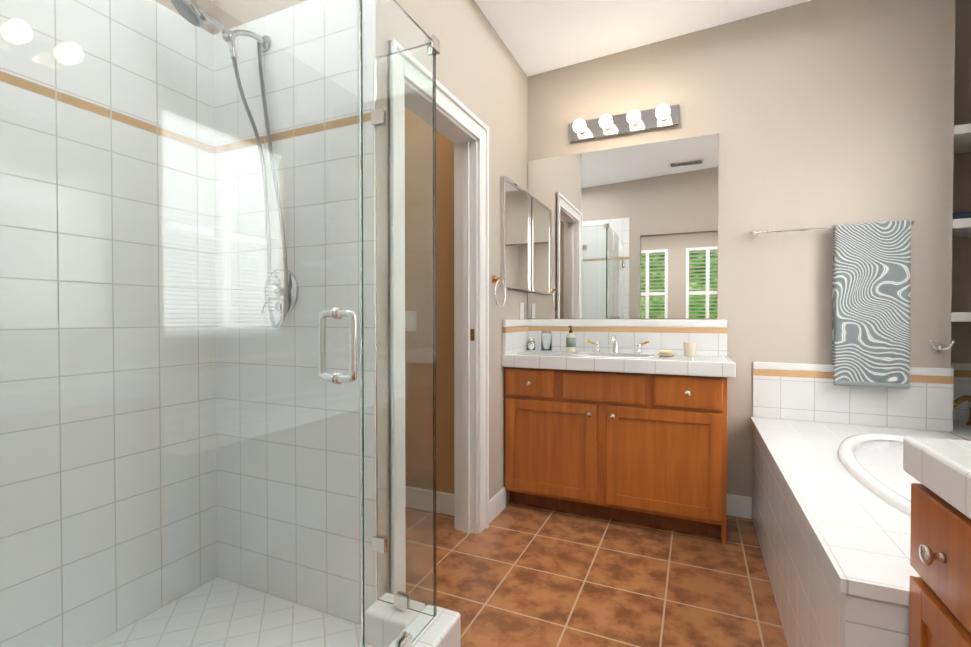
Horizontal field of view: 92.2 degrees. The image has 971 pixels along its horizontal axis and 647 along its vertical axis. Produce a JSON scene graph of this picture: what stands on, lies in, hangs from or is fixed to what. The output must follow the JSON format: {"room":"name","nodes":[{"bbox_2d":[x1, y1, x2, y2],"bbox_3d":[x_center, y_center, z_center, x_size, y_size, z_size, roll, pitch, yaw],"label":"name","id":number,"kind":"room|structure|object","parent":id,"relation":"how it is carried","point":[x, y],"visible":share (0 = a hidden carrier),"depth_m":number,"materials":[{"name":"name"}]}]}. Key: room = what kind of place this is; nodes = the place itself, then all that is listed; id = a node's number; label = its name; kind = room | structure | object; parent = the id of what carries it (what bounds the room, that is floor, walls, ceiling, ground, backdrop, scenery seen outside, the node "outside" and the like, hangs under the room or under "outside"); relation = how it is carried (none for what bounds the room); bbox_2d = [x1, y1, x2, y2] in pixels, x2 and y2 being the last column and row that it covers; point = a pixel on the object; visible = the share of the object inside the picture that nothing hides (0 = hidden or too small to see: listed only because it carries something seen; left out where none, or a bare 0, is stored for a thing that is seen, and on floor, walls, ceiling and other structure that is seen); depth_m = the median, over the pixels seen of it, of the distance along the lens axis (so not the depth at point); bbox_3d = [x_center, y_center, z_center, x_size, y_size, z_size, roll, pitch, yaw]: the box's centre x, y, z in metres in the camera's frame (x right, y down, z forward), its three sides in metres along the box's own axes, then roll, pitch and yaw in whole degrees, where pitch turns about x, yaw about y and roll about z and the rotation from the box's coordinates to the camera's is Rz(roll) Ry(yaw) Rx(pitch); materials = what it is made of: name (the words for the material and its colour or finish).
{"room":"bathroom","nodes":[
{"label":"bathroom","id":0,"kind":"room"},
{"bbox_2d":[436,131,453,493],"bbox_3d":[-0.920,-0.369,3.017,1.858,2.900,0.100,0,1,24],"label":"wall","id":1,"kind":"structure","parent":0,"point":[444,314],"depth_m":2.66,"materials":[{"name":"paint"}]},
{"bbox_2d":[436,491,453,515],"bbox_3d":[-0.944,1.021,2.984,1.857,0.120,0.014,0,1,24],"label":"baseboard","id":2,"kind":"structure","parent":1,"relation":"attached to","point":[444,501],"depth_m":2.66,"materials":[{"name":"white wood"}]},
{"bbox_2d":[399,0,527,503],"bbox_3d":[-0.077,-0.362,2.475,0.120,2.900,1.480,0,1,24],"label":"wall","id":3,"kind":"structure","parent":0,"point":[481,75],"depth_m":2.59,"materials":[{"name":"paint"}]},
{"bbox_2d":[436,80,488,533],"bbox_3d":[-0.237,0.031,2.124,0.176,2.122,0.864,0,1,24],"label":"door frame","id":4,"kind":"structure","parent":3,"relation":"attached to","point":[463,128],"depth_m":2.42,"materials":[{"name":"white wood"}]},
{"bbox_2d":[489,487,505,523],"bbox_3d":[0.060,1.026,2.635,0.014,0.120,0.263,0,1,24],"label":"baseboard","id":5,"kind":"structure","parent":3,"relation":"attached to","point":[497,503],"depth_m":2.64,"materials":[{"name":"white wood"}]},
{"bbox_2d":[492,275,505,307],"bbox_3d":[0.067,-0.176,2.593,0.045,0.183,0.160,0,1,24],"label":"towel ring","id":6,"kind":"object","parent":3,"relation":"attached to","point":[495,280],"visible":1,"depth_m":2.58,"materials":[{"name":"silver metal"}]},
{"bbox_2d":[500,176,530,291],"bbox_3d":[0.193,-0.528,2.885,0.032,0.640,0.455,0,1,24],"label":"upper cabinet","id":7,"kind":"object","parent":3,"relation":"attached to","point":[515,236],"visible":0.92,"depth_m":2.83,"materials":[{"name":"silver mirror"}]},
{"bbox_2d":[520,303,523,318],"bbox_3d":[0.235,-0.077,3.013,0.009,0.115,0.070,0,1,24],"label":"switch plate","id":8,"kind":"object","parent":3,"relation":"attached to","point":[521,310],"visible":0.79,"depth_m":3.00,"materials":[{"name":"white plastic"}]},
{"bbox_2d":[436,501,787,646],"bbox_3d":[-0.594,1.165,0.414,4.800,0.100,6.900,0,1,24],"label":"floor","id":9,"kind":"structure","parent":0,"point":[513,574],"depth_m":1.96,"materials":[{"name":"tile"}]},
{"bbox_2d":[0,0,460,646],"bbox_3d":[-0.469,0.095,1.074,0.313,2.022,1.208,0,1,24],"label":"shower enclosure","id":10,"kind":"object","parent":9,"relation":"on","point":[216,322],"visible":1,"depth_m":0.83,"materials":[{"name":"clear glass"}]},
{"bbox_2d":[502,319,735,544],"bbox_3d":[0.733,0.531,2.675,1.200,1.108,0.468,0,1,24],"label":"bathroom vanity","id":11,"kind":"object","parent":9,"relation":"on","point":[617,419],"visible":1,"depth_m":2.52,"materials":[{"name":"brown wood"}]},
{"bbox_2d":[527,337,534,350],"bbox_3d":[0.294,0.131,3.016,0.054,0.088,0.054,0,1,24],"label":"jar","id":12,"kind":"object","parent":11,"relation":"on","point":[531,344],"visible":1,"depth_m":2.99,"materials":[{"name":"clear glass"}]},
{"bbox_2d":[541,331,551,350],"bbox_3d":[0.389,0.110,2.984,0.068,0.130,0.068,0,1,24],"label":"jar","id":13,"kind":"object","parent":11,"relation":"on","point":[546,340],"visible":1,"depth_m":2.96,"materials":[{"name":"clear glass"}]},
{"bbox_2d":[566,326,575,351],"bbox_3d":[0.529,0.096,2.905,0.060,0.162,0.070,0,1,24],"label":"soap dispenser","id":14,"kind":"object","parent":11,"relation":"on","point":[570,341],"visible":1,"depth_m":2.89,"materials":[{"name":"green"}]},
{"bbox_2d":[571,352,654,357],"bbox_3d":[0.727,0.237,2.687,0.472,0.121,0.340,0,1,24],"label":"sink","id":15,"kind":"object","parent":11,"relation":"in","point":[577,354],"depth_m":2.78,"materials":[{"name":"white ceramic"}]},
{"bbox_2d":[586,335,648,353],"bbox_3d":[0.768,0.124,2.754,0.367,0.112,0.155,0,1,24],"label":"faucet","id":16,"kind":"object","parent":11,"relation":"on","point":[615,350],"depth_m":2.79,"materials":[{"name":"silver metal"}]},
{"bbox_2d":[656,350,676,356],"bbox_3d":[1.001,0.164,2.590,0.112,0.034,0.112,0,1,24],"label":"soap dish","id":17,"kind":"object","parent":11,"relation":"on","point":[667,353],"visible":1,"depth_m":2.56,"materials":[{"name":"beige ceramic"}]},
{"bbox_2d":[683,342,696,355],"bbox_3d":[1.135,0.142,2.595,0.068,0.078,0.068,0,1,24],"label":"cup","id":18,"kind":"object","parent":11,"relation":"on","point":[689,348],"visible":1,"depth_m":2.57,"materials":[{"name":"beige ceramic"}]},
{"bbox_2d":[751,417,966,646],"bbox_3d":[1.486,0.802,1.620,0.828,0.594,1.756,0,1,24],"label":"tub","id":19,"kind":"object","parent":9,"relation":"on","point":[831,510],"visible":0.77,"depth_m":1.42,"materials":[{"name":"white tile"}]},
{"bbox_2d":[903,436,970,646],"bbox_3d":[0.958,0.581,0.335,0.765,1.070,1.008,0,1,24],"label":"bathroom vanity","id":20,"kind":"object","parent":9,"relation":"on","point":[940,586],"visible":1,"depth_m":0.81,"materials":[{"name":"brown wood"}]},
{"bbox_2d":[475,0,810,76],"bbox_3d":[-0.594,-1.669,0.377,4.800,0.316,6.900,0,1,24],"label":"ceiling","id":21,"kind":"structure","parent":0,"point":[538,36],"depth_m":2.58,"materials":[{"name":"paint"}]},
{"bbox_2d":[527,0,954,496],"bbox_3d":[1.307,-0.368,2.933,2.270,2.900,0.490,0,1,24],"label":"wall","id":22,"kind":"structure","parent":0,"point":[820,113],"depth_m":2.50,"materials":[{"name":"paint"}]},
{"bbox_2d":[528,133,718,318],"bbox_3d":[0.800,-0.554,2.884,1.136,1.048,0.006,0,1,24],"label":"vanity mirror","id":23,"kind":"object","parent":22,"relation":"attached to","point":[629,232],"visible":0.93,"depth_m":2.85,"materials":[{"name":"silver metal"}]},
{"bbox_2d":[569,104,678,142],"bbox_3d":[0.807,-1.212,2.799,0.650,0.120,0.139,0,1,24],"label":"sconce","id":24,"kind":"object","parent":22,"relation":"attached to","point":[662,116],"visible":1,"depth_m":2.80,"materials":[{"name":"white glass"}]},
{"bbox_2d":[749,220,913,388],"bbox_3d":[1.760,-0.099,2.414,0.699,0.822,0.090,0,1,24],"label":"towel rail","id":25,"kind":"object","parent":22,"relation":"attached to","point":[871,290],"visible":1,"depth_m":2.31,"materials":[{"name":"grey fabric"}]},
{"bbox_2d":[832,220,910,388],"bbox_3d":[1.911,-0.094,2.322,0.301,0.815,0.046,0,1,24],"label":"towel","id":26,"kind":"object","parent":25,"relation":"hanging from","point":[871,279],"depth_m":2.31,"materials":[{"name":"fabric"}]},
{"bbox_2d":[753,362,970,440],"bbox_3d":[1.748,0.660,1.719,1.200,0.875,2.130,0,1,24],"label":"wall tile","id":27,"kind":"structure","parent":22,"relation":"attached to","point":[801,391],"depth_m":2.42,"materials":[{"name":"white tile"}]},
{"bbox_2d":[953,395,970,425],"bbox_3d":[2.459,0.438,2.342,0.264,0.162,0.215,0,1,24],"label":"tub faucet","id":28,"kind":"object","parent":27,"relation":"on","point":[959,401],"visible":1,"depth_m":2.31,"materials":[{"name":"gold metal"}]},
{"bbox_2d":[929,340,954,351],"bbox_3d":[2.177,0.109,2.242,0.096,0.062,0.066,0,1,24],"label":"robe hook","id":29,"kind":"object","parent":22,"relation":"attached to","point":[936,347],"visible":1,"depth_m":2.23,"materials":[{"name":"silver metal"}]},
{"bbox_2d":[951,0,970,362],"bbox_3d":[2.641,-0.363,2.538,0.490,2.900,0.120,0,1,24],"label":"wall","id":30,"kind":"structure","parent":0,"point":[961,297],"depth_m":2.50,"materials":[{"name":"paint"}]},
{"bbox_2d":[951,124,970,321],"bbox_3d":[2.490,-0.483,2.345,0.364,0.945,0.347,0,1,24],"label":"wall shelf","id":31,"kind":"object","parent":30,"relation":"attached to","point":[962,144],"visible":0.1,"depth_m":2.26,"materials":[{"name":"white"}]},
{"bbox_2d":[953,212,970,218],"bbox_3d":[2.406,-0.533,2.389,0.120,0.050,0.120,0,1,24],"label":"bowl","id":32,"kind":"object","parent":31,"relation":"on","point":[959,215],"visible":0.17,"depth_m":2.34,"materials":[{"name":"blue ceramic"}]}
]}

